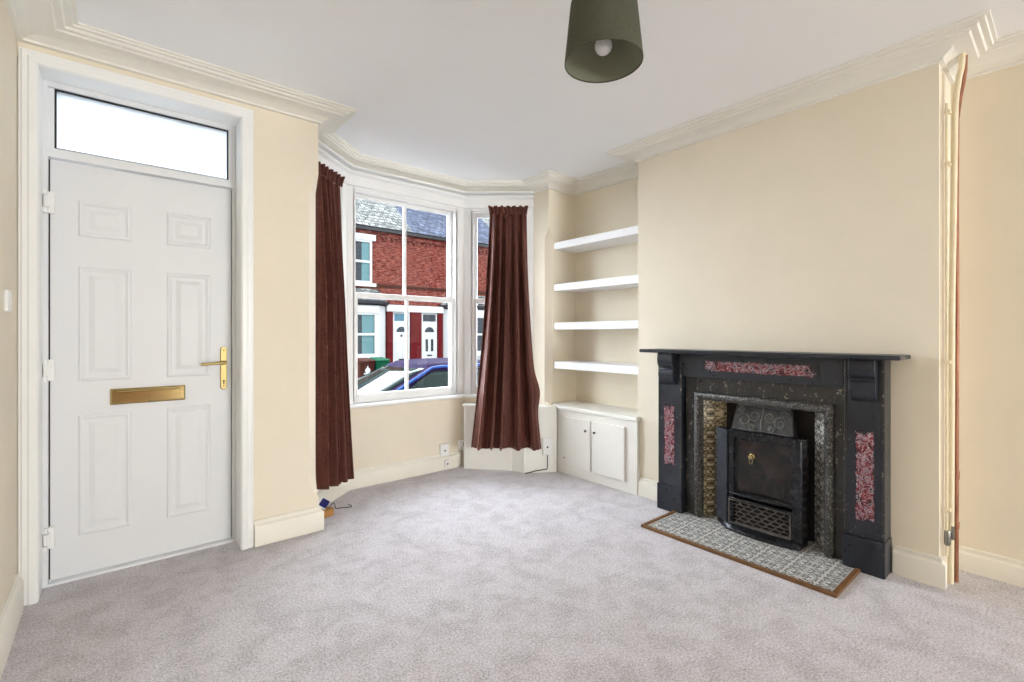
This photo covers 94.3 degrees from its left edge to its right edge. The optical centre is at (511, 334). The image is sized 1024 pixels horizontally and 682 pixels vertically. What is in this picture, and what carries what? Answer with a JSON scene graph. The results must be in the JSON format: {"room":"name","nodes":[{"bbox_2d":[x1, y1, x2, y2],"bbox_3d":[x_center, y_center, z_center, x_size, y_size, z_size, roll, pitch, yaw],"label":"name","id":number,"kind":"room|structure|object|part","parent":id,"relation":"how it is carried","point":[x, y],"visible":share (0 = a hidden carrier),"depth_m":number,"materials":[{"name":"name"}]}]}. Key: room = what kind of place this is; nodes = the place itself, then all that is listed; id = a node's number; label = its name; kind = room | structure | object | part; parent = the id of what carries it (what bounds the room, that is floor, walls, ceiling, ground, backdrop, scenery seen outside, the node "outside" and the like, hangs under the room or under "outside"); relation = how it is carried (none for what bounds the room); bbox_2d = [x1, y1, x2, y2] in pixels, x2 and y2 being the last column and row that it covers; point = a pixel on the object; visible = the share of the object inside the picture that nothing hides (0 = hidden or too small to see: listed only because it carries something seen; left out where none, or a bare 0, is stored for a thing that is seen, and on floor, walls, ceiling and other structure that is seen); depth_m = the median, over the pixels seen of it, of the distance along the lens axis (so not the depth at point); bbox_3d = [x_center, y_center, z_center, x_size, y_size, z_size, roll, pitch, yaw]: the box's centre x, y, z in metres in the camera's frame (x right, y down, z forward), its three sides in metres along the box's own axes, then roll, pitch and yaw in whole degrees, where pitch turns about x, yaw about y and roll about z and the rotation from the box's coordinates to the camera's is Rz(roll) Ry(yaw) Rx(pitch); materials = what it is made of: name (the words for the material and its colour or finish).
{"room":"living room","nodes":[
{"label":"living room","id":0,"kind":"room"},
{"bbox_2d":[0,0,17,608],"bbox_3d":[1.101,-0.068,-1.947,0.150,2.635,10.900,0,0,-40],"label":"wall","id":1,"kind":"structure","parent":0,"point":[8,40],"depth_m":1.93,"materials":[{"name":"beige paint"}]},
{"bbox_2d":[4,289,11,311],"bbox_3d":[-1.992,-0.135,1.879,0.017,0.086,0.086,0,0,-40],"label":"light switch","id":2,"kind":"object","parent":1,"relation":"attached to","point":[7,293],"visible":1,"depth_m":1.85,"materials":[{"name":"white plastic"}]},
{"bbox_2d":[0,574,23,679],"bbox_3d":[1.216,1.117,-1.946,0.026,0.165,10.455,0,0,-40],"label":"baseboard","id":3,"kind":"structure","parent":1,"relation":"attached to","point":[11,611],"depth_m":1.84,"materials":[{"name":"beige paint"}]},
{"bbox_2d":[17,41,246,107],"bbox_3d":[-1.917,-1.312,2.481,0.905,0.145,0.235,0,0,-40],"label":"wall","id":4,"kind":"structure","parent":0,"point":[21,44],"depth_m":2.33,"materials":[{"name":"beige paint"}]},
{"bbox_2d":[4,0,1023,195],"bbox_3d":[2.389,-1.343,-0.514,3.665,0.084,11.145,0,0,-40],"label":"crown molding","id":5,"kind":"structure","parent":4,"relation":"attached to","point":[53,25],"depth_m":2.49,"materials":[{"name":"white paint"}]},
{"bbox_2d":[247,105,317,545],"bbox_3d":[-1.468,-0.068,2.954,0.390,2.635,0.385,0,0,-40],"label":"wall","id":6,"kind":"structure","parent":0,"point":[285,148],"depth_m":2.80,"materials":[{"name":"beige paint"}]},
{"bbox_2d":[18,46,252,605],"bbox_3d":[-1.890,-0.036,2.473,0.933,2.477,0.231,0,0,-40],"label":"door frame","id":7,"kind":"structure","parent":6,"relation":"attached to","point":[33,66],"depth_m":2.27,"materials":[{"name":"white wood"}]},
{"bbox_2d":[42,159,231,580],"bbox_3d":[-1.944,0.168,2.513,0.807,2.032,0.100,0,0,-40],"label":"door","id":8,"kind":"structure","parent":6,"relation":"in","point":[138,370],"depth_m":2.50,"materials":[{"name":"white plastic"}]},
{"bbox_3d":[-1.690,0.160,2.693,0.130,0.026,0.052,0,0,-40],"label":"lever","id":9,"kind":"part","parent":8,"relation":"part of","materials":[{"name":"gold metal"}]},
{"bbox_3d":[-1.669,0.191,2.748,0.034,0.246,0.010,0,0,-40],"label":"handle","id":10,"kind":"part","parent":8,"relation":"part of","materials":[{"name":"gold metal"}]},
{"bbox_2d":[54,89,227,179],"bbox_3d":[-1.926,-1.040,2.522,0.728,0.291,0.015,0,0,-40],"label":"window","id":11,"kind":"structure","parent":6,"relation":"in","point":[82,124],"depth_m":2.49,"materials":[{"name":"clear glass"}]},
{"bbox_2d":[315,161,353,489],"bbox_3d":[-1.234,-0.030,3.305,0.126,2.183,0.496,0,0,4],"label":"curtain","id":12,"kind":"object","parent":6,"relation":"hanging from","point":[333,436],"visible":0.99,"depth_m":3.18,"materials":[{"name":"brown fabric"}]},
{"bbox_2d":[350,397,463,469],"bbox_3d":[-0.914,1.236,4.099,1.230,1.328,0.170,0,0,-40],"label":"wall","id":13,"kind":"structure","parent":0,"point":[386,434],"depth_m":4.00,"materials":[{"name":"beige paint"}]},
{"bbox_2d":[254,450,460,546],"bbox_3d":[-1.087,1.127,3.573,0.441,0.145,1.921,0,0,26],"label":"baseboard","id":14,"kind":"structure","parent":13,"relation":"attached to","point":[272,529],"depth_m":3.51,"materials":[{"name":"beige paint"}]},
{"bbox_2d":[347,185,463,404],"bbox_3d":[-0.932,-0.301,4.120,1.090,1.738,0.215,0,0,-40],"label":"window","id":15,"kind":"structure","parent":13,"relation":"in","point":[455,215],"depth_m":4.09,"materials":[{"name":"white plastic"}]},
{"bbox_3d":[-0.930,-0.720,4.106,0.946,0.843,0.034,0,0,-40],"label":"sash","id":16,"kind":"part","parent":15,"relation":"part of","materials":[{"name":"white wood"}]},
{"bbox_3d":[-0.902,0.102,4.072,0.946,0.883,0.034,0,0,-40],"label":"sash","id":17,"kind":"part","parent":15,"relation":"part of","materials":[{"name":"white wood"}]},
{"bbox_2d":[350,394,476,408],"bbox_3d":[-0.700,0.558,3.894,2.034,0.026,0.480,0,0,-40],"label":"window sill","id":18,"kind":"structure","parent":13,"relation":"attached to","point":[383,403],"depth_m":4.00,"materials":[{"name":"white wood"}]},
{"bbox_2d":[439,443,448,456],"bbox_3d":[-0.604,1.022,4.227,0.088,0.105,0.031,0,0,-40],"label":"wall socket","id":19,"kind":"object","parent":13,"relation":"attached to","point":[443,448],"visible":1,"depth_m":4.21,"materials":[{"name":"white plastic"}]},
{"bbox_2d":[464,397,475,402],"bbox_3d":[-0.119,1.236,4.463,0.782,1.328,0.170,0,0,1],"label":"wall","id":20,"kind":"structure","parent":0,"point":[466,399],"depth_m":4.38,"materials":[{"name":"beige paint"}]},
{"bbox_2d":[458,440,463,450],"bbox_3d":[-0.452,1.008,4.354,0.086,0.088,0.029,0,0,-40],"label":"wall socket","id":21,"kind":"object","parent":20,"relation":"attached to","point":[460,442],"visible":0.59,"depth_m":4.33,"materials":[{"name":"white plastic"}]},
{"bbox_2d":[464,208,533,393],"bbox_3d":[-0.119,-0.301,4.491,0.642,1.738,0.215,0,0,1],"label":"window","id":22,"kind":"structure","parent":20,"relation":"in","point":[471,215],"depth_m":4.39,"materials":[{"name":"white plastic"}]},
{"bbox_3d":[-0.120,0.102,4.435,0.488,0.883,0.034,0,0,1],"label":"sash","id":23,"kind":"part","parent":22,"relation":"part of","materials":[{"name":"white wood"}]},
{"bbox_3d":[-0.119,-0.720,4.479,0.488,0.843,0.034,0,0,1],"label":"sash","id":24,"kind":"part","parent":22,"relation":"part of","materials":[{"name":"white wood"}]},
{"bbox_2d":[481,218,489,225],"bbox_3d":[-1.208,-3.572,30.710,5.310,10.684,10.550,0,0,-40],"label":"sky","id":25,"kind":"structure","parent":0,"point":[486,220],"depth_m":27.24,"materials":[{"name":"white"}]},
{"bbox_2d":[0,465,1023,681],"bbox_3d":[1.100,1.260,1.038,3.880,0.120,7.380,0,0,-40],"label":"floor","id":26,"kind":"structure","parent":0,"point":[459,574],"depth_m":2.05,"materials":[{"name":"grey carpet"}]},
{"bbox_2d":[322,506,333,517],"bbox_3d":[-1.246,1.177,3.128,0.062,0.046,0.127,0,0,33],"label":"cardboard box","id":27,"kind":"object","parent":26,"relation":"on","point":[329,511],"visible":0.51,"depth_m":3.14,"materials":[{"name":"orange cardboard"}]},
{"bbox_2d":[318,497,329,509],"bbox_3d":[-1.242,1.109,3.130,0.084,0.084,0.020,0,0,-22],"label":"display unit","id":28,"kind":"object","parent":27,"relation":"on","point":[323,502],"visible":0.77,"depth_m":3.12,"materials":[{"name":"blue plastic"}]},
{"bbox_2d":[462,403,556,473],"bbox_3d":[-0.024,0.911,4.234,0.843,0.578,0.269,0,0,1],"label":"window seat boxing","id":29,"kind":"object","parent":26,"relation":"on","point":[526,460],"visible":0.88,"depth_m":4.17,"materials":[{"name":"wood"}]},
{"bbox_3d":[-0.419,0.923,4.267,0.028,0.553,0.013,0,0,11],"label":"corner post","id":30,"kind":"part","parent":29,"relation":"part of","materials":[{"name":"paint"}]},
{"bbox_3d":[-0.024,0.634,4.234,0.843,0.024,0.269,0,0,1],"label":"lid","id":31,"kind":"part","parent":29,"relation":"part of","materials":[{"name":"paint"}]},
{"bbox_2d":[542,438,551,454],"bbox_3d":[0.308,0.970,4.134,0.085,0.150,0.019,0,0,-9],"label":"wall socket","id":32,"kind":"object","parent":29,"relation":"attached to","point":[546,442],"visible":1,"depth_m":4.13,"materials":[{"name":"white plastic"}]},
{"bbox_2d":[525,455,547,473],"bbox_3d":[0.211,1.120,4.109,0.205,0.156,0.009,0,0,-9],"label":"cable","id":33,"kind":"object","parent":32,"relation":"hanging from","point":[547,455],"visible":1,"depth_m":4.12,"materials":[{"name":"black rubber"}]},
{"bbox_2d":[552,401,639,495],"bbox_3d":[0.755,0.906,3.981,0.368,0.587,0.919,0,0,-40],"label":"base cabinet","id":34,"kind":"object","parent":26,"relation":"on","point":[597,443],"visible":0.88,"depth_m":3.81,"materials":[{"name":"wood"}]},
{"bbox_3d":[0.541,0.909,3.995,0.019,0.412,0.311,0,0,-40],"label":"door","id":35,"kind":"part","parent":34,"relation":"part of","materials":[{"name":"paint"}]},
{"bbox_2d":[552,401,639,420],"bbox_3d":[0.761,0.628,3.987,0.350,0.030,0.919,0,0,-40],"label":"countertop","id":36,"kind":"structure","parent":34,"relation":"on","point":[631,414],"depth_m":3.91,"materials":[{"name":"wood"}]},
{"bbox_3d":[0.756,0.909,3.739,0.019,0.412,0.319,0,0,-40],"label":"door","id":37,"kind":"part","parent":34,"relation":"part of","materials":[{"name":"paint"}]},
{"bbox_2d":[641,510,860,597],"bbox_3d":[1.355,1.190,2.742,0.562,0.019,1.049,0,0,-40],"label":"hearth","id":38,"kind":"object","parent":26,"relation":"on","point":[810,568],"visible":0.96,"depth_m":2.60,"materials":[{"name":"grey tile"}]},
{"bbox_2d":[716,426,808,551],"bbox_3d":[1.472,0.881,2.845,0.220,0.611,0.510,0,0,-40],"label":"grate","id":39,"kind":"object","parent":38,"relation":"on","point":[773,465],"visible":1,"depth_m":2.83,"materials":[{"name":"black metal"}]},
{"bbox_3d":[1.423,0.738,2.823,0.030,0.060,0.032,0,0,-40],"label":"knob","id":40,"kind":"part","parent":39,"relation":"part of","materials":[{"name":"gold metal"}]},
{"bbox_2d":[728,497,791,540],"bbox_3d":[1.455,1.075,2.799,0.028,0.150,0.352,0,0,-40],"label":"grille","id":41,"kind":"object","parent":39,"relation":"attached to","point":[777,525],"depth_m":2.79,"materials":[{"name":"grey metal"}]},
{"bbox_3d":[1.442,0.992,2.769,0.035,0.018,0.363,0,0,-40],"label":"door rail","id":42,"kind":"part","parent":39,"relation":"part of","materials":[{"name":"black metal"}]},
{"bbox_3d":[1.445,0.962,2.772,0.035,0.018,0.363,0,0,-40],"label":"door rail","id":43,"kind":"part","parent":39,"relation":"part of","materials":[{"name":"black metal"}]},
{"bbox_3d":[1.474,0.794,2.788,0.012,0.348,0.328,0,0,-40],"label":"glass door","id":44,"kind":"part","parent":39,"relation":"part of","materials":[{"name":"black glass"}]},
{"bbox_2d":[76,0,1023,179],"bbox_3d":[2.432,-1.455,-0.475,4.380,0.140,11.750,0,0,-40],"label":"ceiling","id":45,"kind":"structure","parent":0,"point":[462,89],"depth_m":2.35,"materials":[{"name":"white paint"}]},
{"bbox_2d":[564,0,643,82],"bbox_3d":[0.331,-1.185,1.718,0.280,0.400,0.280,0,0,-40],"label":"pendant lamp","id":46,"kind":"object","parent":45,"relation":"hanging from","point":[604,44],"visible":1,"depth_m":1.67,"materials":[{"name":"green fabric"}]},
{"bbox_3d":[0.331,-1.062,1.718,0.062,0.095,0.062,0,0,-40],"label":"bulb","id":47,"kind":"part","parent":46,"relation":"part of","materials":[{"name":"white glass"}]},
{"bbox_2d":[534,189,575,404],"bbox_3d":[0.406,-0.068,4.500,0.480,2.635,0.320,0,0,-40],"label":"wall","id":48,"kind":"structure","parent":0,"point":[554,211],"depth_m":4.30,"materials":[{"name":"beige paint"}]},
{"bbox_2d":[576,178,637,408],"bbox_3d":[0.947,-0.068,4.158,0.150,2.635,0.899,0,0,-40],"label":"wall","id":49,"kind":"structure","parent":0,"point":[614,207],"depth_m":4.18,"materials":[{"name":"beige paint"}]},
{"bbox_2d":[554,225,637,252],"bbox_3d":[0.776,-0.796,4.015,0.294,0.062,0.897,0,0,-40],"label":"floating shelf","id":50,"kind":"object","parent":49,"relation":"attached to","point":[629,235],"visible":0.76,"depth_m":3.95,"materials":[{"name":"white paint"}]},
{"bbox_2d":[554,275,637,292],"bbox_3d":[0.776,-0.424,4.015,0.294,0.062,0.897,0,0,-40],"label":"floating shelf","id":51,"kind":"object","parent":49,"relation":"attached to","point":[623,282],"visible":0.76,"depth_m":3.93,"materials":[{"name":"white paint"}]},
{"bbox_2d":[554,360,637,374],"bbox_3d":[0.776,0.268,4.015,0.294,0.062,0.897,0,0,-40],"label":"floating shelf","id":52,"kind":"object","parent":49,"relation":"attached to","point":[612,367],"visible":0.76,"depth_m":3.93,"materials":[{"name":"white paint"}]},
{"bbox_2d":[554,320,637,329],"bbox_3d":[0.776,-0.080,4.015,0.294,0.062,0.897,0,0,-40],"label":"floating shelf","id":53,"kind":"object","parent":49,"relation":"attached to","point":[632,324],"visible":0.76,"depth_m":3.89,"materials":[{"name":"white paint"}]},
{"bbox_2d":[638,63,949,571],"bbox_3d":[1.668,-0.068,3.066,0.447,2.635,1.701,0,0,-40],"label":"wall","id":54,"kind":"structure","parent":0,"point":[818,227],"depth_m":2.62,"materials":[{"name":"beige paint"}]},
{"bbox_2d":[638,477,656,500],"bbox_3d":[1.018,1.133,3.474,0.026,0.135,0.241,0,0,-40],"label":"baseboard","id":55,"kind":"structure","parent":54,"relation":"attached to","point":[647,488],"depth_m":3.48,"materials":[{"name":"beige paint"}]},
{"bbox_2d":[639,348,910,579],"bbox_3d":[1.429,0.648,2.828,0.222,1.103,1.434,0,0,-40],"label":"fireplace surround","id":56,"kind":"object","parent":54,"relation":"attached to","point":[858,385],"visible":0.98,"depth_m":2.52,"materials":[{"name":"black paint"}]},
{"bbox_3d":[1.074,0.680,3.240,0.003,0.430,0.082,0,0,-40],"label":"marbled panel","id":57,"kind":"part","parent":56,"relation":"part of","materials":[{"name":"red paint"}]},
{"bbox_3d":[1.075,0.571,3.237,0.005,0.898,0.172,0,0,-40],"label":"edge moulding","id":58,"kind":"part","parent":56,"relation":"part of","materials":[{"name":"stone"}]},
{"bbox_3d":[1.439,0.198,2.816,0.002,0.068,0.661,0,0,-40],"label":"marbled panel","id":59,"kind":"part","parent":56,"relation":"part of","materials":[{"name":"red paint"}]},
{"bbox_2d":[694,391,834,558],"bbox_3d":[1.516,0.784,2.877,0.182,0.832,0.798,0,0,-40],"label":"fireplace insert","id":60,"kind":"object","parent":56,"relation":"in","point":[813,421],"visible":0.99,"depth_m":2.81,"materials":[{"name":"grey metal"}]},
{"bbox_3d":[1.333,0.803,3.122,0.160,0.770,0.012,0,0,-7],"label":"tile panel","id":61,"kind":"part","parent":60,"relation":"part of","materials":[{"name":"tile"}]},
{"bbox_2d":[731,404,797,436],"bbox_3d":[1.542,0.517,2.916,0.062,0.165,0.370,0,0,-40],"label":"hood","id":62,"kind":"object","parent":60,"relation":"attached to","point":[780,421],"depth_m":2.89,"materials":[{"name":"metal"}]},
{"bbox_3d":[1.530,0.800,2.889,0.145,0.800,0.687,0,0,-40],"label":"plate","id":63,"kind":"part","parent":60,"relation":"part of","materials":[{"name":"black metal"}]},
{"bbox_3d":[1.725,0.803,2.654,0.012,0.770,0.160,0,0,17],"label":"tile panel","id":64,"kind":"part","parent":60,"relation":"part of","materials":[{"name":"grey tile"}]},
{"bbox_2d":[639,348,910,360],"bbox_3d":[1.429,0.108,2.828,0.222,0.023,1.434,0,0,-40],"label":"mantel shelf","id":65,"kind":"object","parent":56,"relation":"attached to","point":[775,355],"depth_m":2.65,"materials":[{"name":"black paint"}]},
{"bbox_3d":[1.777,0.571,2.398,0.005,0.898,0.165,0,0,-40],"label":"edge moulding","id":66,"kind":"part","parent":56,"relation":"part of","materials":[{"name":"stone"}]},
{"bbox_3d":[1.780,0.710,2.396,0.003,0.470,0.082,0,0,-40],"label":"marbled panel","id":67,"kind":"part","parent":56,"relation":"part of","materials":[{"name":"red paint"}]},
{"bbox_2d":[893,545,946,589],"bbox_3d":[1.994,1.130,2.325,0.048,0.140,0.198,0,0,-40],"label":"baseboard","id":68,"kind":"structure","parent":54,"relation":"attached to","point":[918,566],"depth_m":2.31,"materials":[{"name":"beige paint"}]},
{"bbox_2d":[944,103,951,556],"bbox_3d":[2.093,-0.025,2.281,0.047,2.170,0.024,0,0,-40],"label":"conduit","id":69,"kind":"object","parent":54,"relation":"attached to","point":[947,111],"visible":1,"depth_m":2.27,"materials":[{"name":"beige plastic"}]},
{"bbox_2d":[944,526,953,545],"bbox_3d":[2.087,0.958,2.267,0.026,0.095,0.038,0,0,-40],"label":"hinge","id":70,"kind":"object","parent":69,"relation":"attached to","point":[948,536],"visible":1,"depth_m":2.26,"materials":[{"name":"metal"}]},
{"bbox_3d":[2.095,0.943,2.257,0.006,0.065,0.012,0,0,-40],"label":"lever","id":71,"kind":"part","parent":70,"relation":"part of","materials":[{"name":"metal"}]},
{"bbox_2d":[947,52,965,583],"bbox_3d":[2.135,-0.083,2.281,0.027,2.565,0.066,0,0,-40],"label":"pipe","id":72,"kind":"object","parent":54,"relation":"attached to","point":[962,57],"visible":0.92,"depth_m":2.28,"materials":[{"name":"beige metal"}]},
{"bbox_2d":[954,55,967,582],"bbox_3d":[2.169,-0.083,2.300,0.029,2.565,0.057,0,0,-40],"label":"copper pipe","id":73,"kind":"object","parent":54,"relation":"attached to","point":[957,307],"visible":0.58,"depth_m":2.30,"materials":[{"name":"beige metal"}]},
{"bbox_2d":[950,63,1023,560],"bbox_3d":[4.878,-0.068,-0.527,0.135,2.635,7.930,0,0,-40],"label":"wall","id":74,"kind":"structure","parent":0,"point":[991,139],"depth_m":2.35,"materials":[{"name":"beige paint"}]},
{"bbox_2d":[959,545,1023,587],"bbox_3d":[4.818,1.141,-0.580,0.026,0.118,7.925,0,0,-40],"label":"baseboard","id":75,"kind":"structure","parent":74,"relation":"attached to","point":[1008,570],"depth_m":2.34,"materials":[{"name":"beige paint"}]},
{"bbox_3d":[-0.914,-1.278,4.099,1.230,0.214,0.170,0,0,-40],"label":"wall","id":76,"kind":"structure","parent":0,"visible":0},
{"bbox_2d":[318,140,533,207],"bbox_3d":[-0.682,-1.236,3.872,1.995,0.137,0.477,0,0,-40],"label":"trim","id":77,"kind":"structure","parent":76,"relation":"attached to","point":[354,175],"depth_m":4.03,"materials":[{"name":"white paint"}]},
{"bbox_2d":[471,205,541,450],"bbox_3d":[-0.051,-0.071,4.045,0.604,2.079,0.202,0,0,1],"label":"curtain","id":78,"kind":"object","parent":76,"relation":"hanging from","point":[508,390],"visible":1,"depth_m":4.08,"materials":[{"name":"brown fabric"}]},
{"label":"outside","id":79,"kind":"structure","parent":0,"visible":0},
{"bbox_3d":[-5.843,1.920,22.560,100.000,0.300,13.900,0,0,-40],"label":"pavement","id":80,"kind":"object","parent":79,"visible":0},
{"bbox_2d":[358,358,374,377],"bbox_3d":[-4.687,1.250,15.042,0.515,1.037,0.614,0,0,-40],"label":"wheelie bin","id":81,"kind":"object","parent":80,"relation":"on","point":[365,365],"visible":0.34,"depth_m":14.81,"materials":[{"name":"brown plastic"}]},
{"bbox_3d":[-4.687,0.783,15.041,0.515,0.104,0.612,0,0,-40],"label":"lid","id":82,"kind":"part","parent":81,"relation":"part of","materials":[{"name":"brown plastic"}]},
{"bbox_2d":[370,357,390,370],"bbox_3d":[-4.318,1.250,15.442,0.515,1.037,0.614,0,0,-40],"label":"wheelie bin","id":83,"kind":"object","parent":80,"relation":"on","point":[380,362],"visible":0.25,"depth_m":15.22,"materials":[{"name":"green plastic"}]},
{"bbox_3d":[-4.318,0.783,15.441,0.515,0.104,0.612,0,0,-40],"label":"lid","id":84,"kind":"part","parent":83,"relation":"part of","materials":[{"name":"green plastic"}]},
{"bbox_2d":[374,361,389,370],"bbox_3d":[-4.313,1.265,15.436,0.478,0.850,0.547,0,0,-40],"label":"tub","id":85,"kind":"object","parent":83,"relation":"in","point":[378,364],"depth_m":15.18,"materials":[{"name":"green plastic"}]},
{"bbox_2d":[356,199,412,363],"bbox_3d":[-9.469,-3.572,23.796,5.025,10.684,10.550,0,0,-40],"label":"house","id":86,"kind":"structure","parent":80,"relation":"on","point":[379,226],"depth_m":21.18,"materials":[{"name":"red brick"}]},
{"bbox_3d":[-6.611,-3.195,20.525,0.910,1.770,0.025,0,0,-40],"label":"pane","id":87,"kind":"part","parent":86,"relation":"part of","materials":[{"name":"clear glass"}]},
{"bbox_3d":[-6.455,-0.030,19.677,1.540,1.720,0.025,0,0,-40],"label":"pane","id":88,"kind":"part","parent":86,"relation":"part of","materials":[{"name":"clear glass"}]},
{"bbox_2d":[362,242,368,280],"bbox_3d":[-6.596,-3.195,20.507,0.870,1.690,0.018,0,0,-40],"label":"window","id":89,"kind":"structure","parent":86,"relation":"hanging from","point":[365,245],"depth_m":20.68,"materials":[{"name":"teal glass"}]},
{"bbox_2d":[362,315,373,353],"bbox_3d":[-6.440,-0.030,19.659,1.500,1.640,0.018,0,0,-40],"label":"window","id":90,"kind":"structure","parent":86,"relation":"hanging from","point":[367,320],"depth_m":19.95,"materials":[{"name":"teal glass"}]},
{"bbox_3d":[-5.186,0.600,21.652,0.220,0.900,0.014,0,0,-40],"label":"panel moulding","id":91,"kind":"part","parent":86,"relation":"part of","materials":[{"name":"white plastic"}]},
{"bbox_3d":[-5.093,-0.810,21.789,0.700,0.340,0.035,0,0,-40],"label":"pane","id":92,"kind":"part","parent":86,"relation":"part of","materials":[{"name":"blue glass"}]},
{"bbox_2d":[396,327,404,331],"bbox_3d":[-5.064,-0.260,21.754,0.500,0.240,0.014,0,0,-40],"label":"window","id":93,"kind":"structure","parent":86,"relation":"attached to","point":[398,329],"depth_m":21.72,"materials":[{"name":"glass"}]},
{"bbox_3d":[-5.088,0.615,21.783,0.840,2.310,0.060,0,0,-40],"label":"door","id":94,"kind":"part","parent":86,"relation":"part of","materials":[{"name":"white plastic"}]},
{"bbox_3d":[-4.941,0.600,21.857,0.220,0.900,0.014,0,0,-40],"label":"panel moulding","id":95,"kind":"part","parent":86,"relation":"part of","materials":[{"name":"white"}]},
{"bbox_2d":[395,206,488,358],"bbox_3d":[-5.396,-3.572,27.205,5.593,10.684,10.550,0,0,-40],"label":"house","id":96,"kind":"structure","parent":80,"relation":"on","point":[428,243],"depth_m":22.91,"materials":[{"name":"red brick"}]},
{"bbox_3d":[-3.973,-0.810,22.726,0.700,0.340,0.035,0,0,-40],"label":"pane","id":97,"kind":"part","parent":96,"relation":"part of","materials":[{"name":"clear glass"}]},
{"bbox_3d":[-3.969,0.615,22.721,0.840,2.310,0.060,0,0,-40],"label":"door","id":98,"kind":"part","parent":96,"relation":"part of","materials":[{"name":"white plastic"}]},
{"bbox_2d":[425,327,433,331],"bbox_3d":[-3.944,-0.260,22.691,0.500,0.240,0.014,0,0,-40],"label":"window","id":99,"kind":"structure","parent":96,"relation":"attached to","point":[427,329],"depth_m":22.69,"materials":[{"name":"glass"}]},
{"bbox_3d":[-1.655,-0.030,23.695,1.540,1.720,0.025,0,0,-40],"label":"pane","id":100,"kind":"part","parent":96,"relation":"part of","materials":[{"name":"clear glass"}]},
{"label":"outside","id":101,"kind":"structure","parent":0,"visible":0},
{"bbox_3d":[1.507,1.970,13.780,100.000,0.200,9.000,0,0,-40],"label":"road","id":102,"kind":"object","parent":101,"visible":0},
{"bbox_2d":[358,358,479,393],"bbox_3d":[-1.653,1.113,6.727,4.300,1.514,2.155,0,0,-40],"label":"parked car","id":103,"kind":"object","parent":102,"relation":"on","point":[425,372],"visible":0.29,"depth_m":6.38,"materials":[{"name":"blue paint"}]},
{"bbox_3d":[-1.077,0.673,6.335,0.126,0.521,2.030,0,0,45],"label":"roof rail","id":104,"kind":"part","parent":103,"relation":"part of","materials":[{"name":"metal"}]},
{"bbox_3d":[-1.442,1.236,3.426,0.584,1.328,0.535,0,0,-40],"label":"wall","id":105,"kind":"structure","parent":0,"visible":0},
{"bbox_2d":[340,182,346,331],"bbox_3d":[-1.434,-0.301,3.430,0.215,1.738,0.553,0,0,9],"label":"window","id":106,"kind":"structure","parent":105,"relation":"in","point":[343,190],"depth_m":3.65,"materials":[{"name":"white plastic"}]}
]}

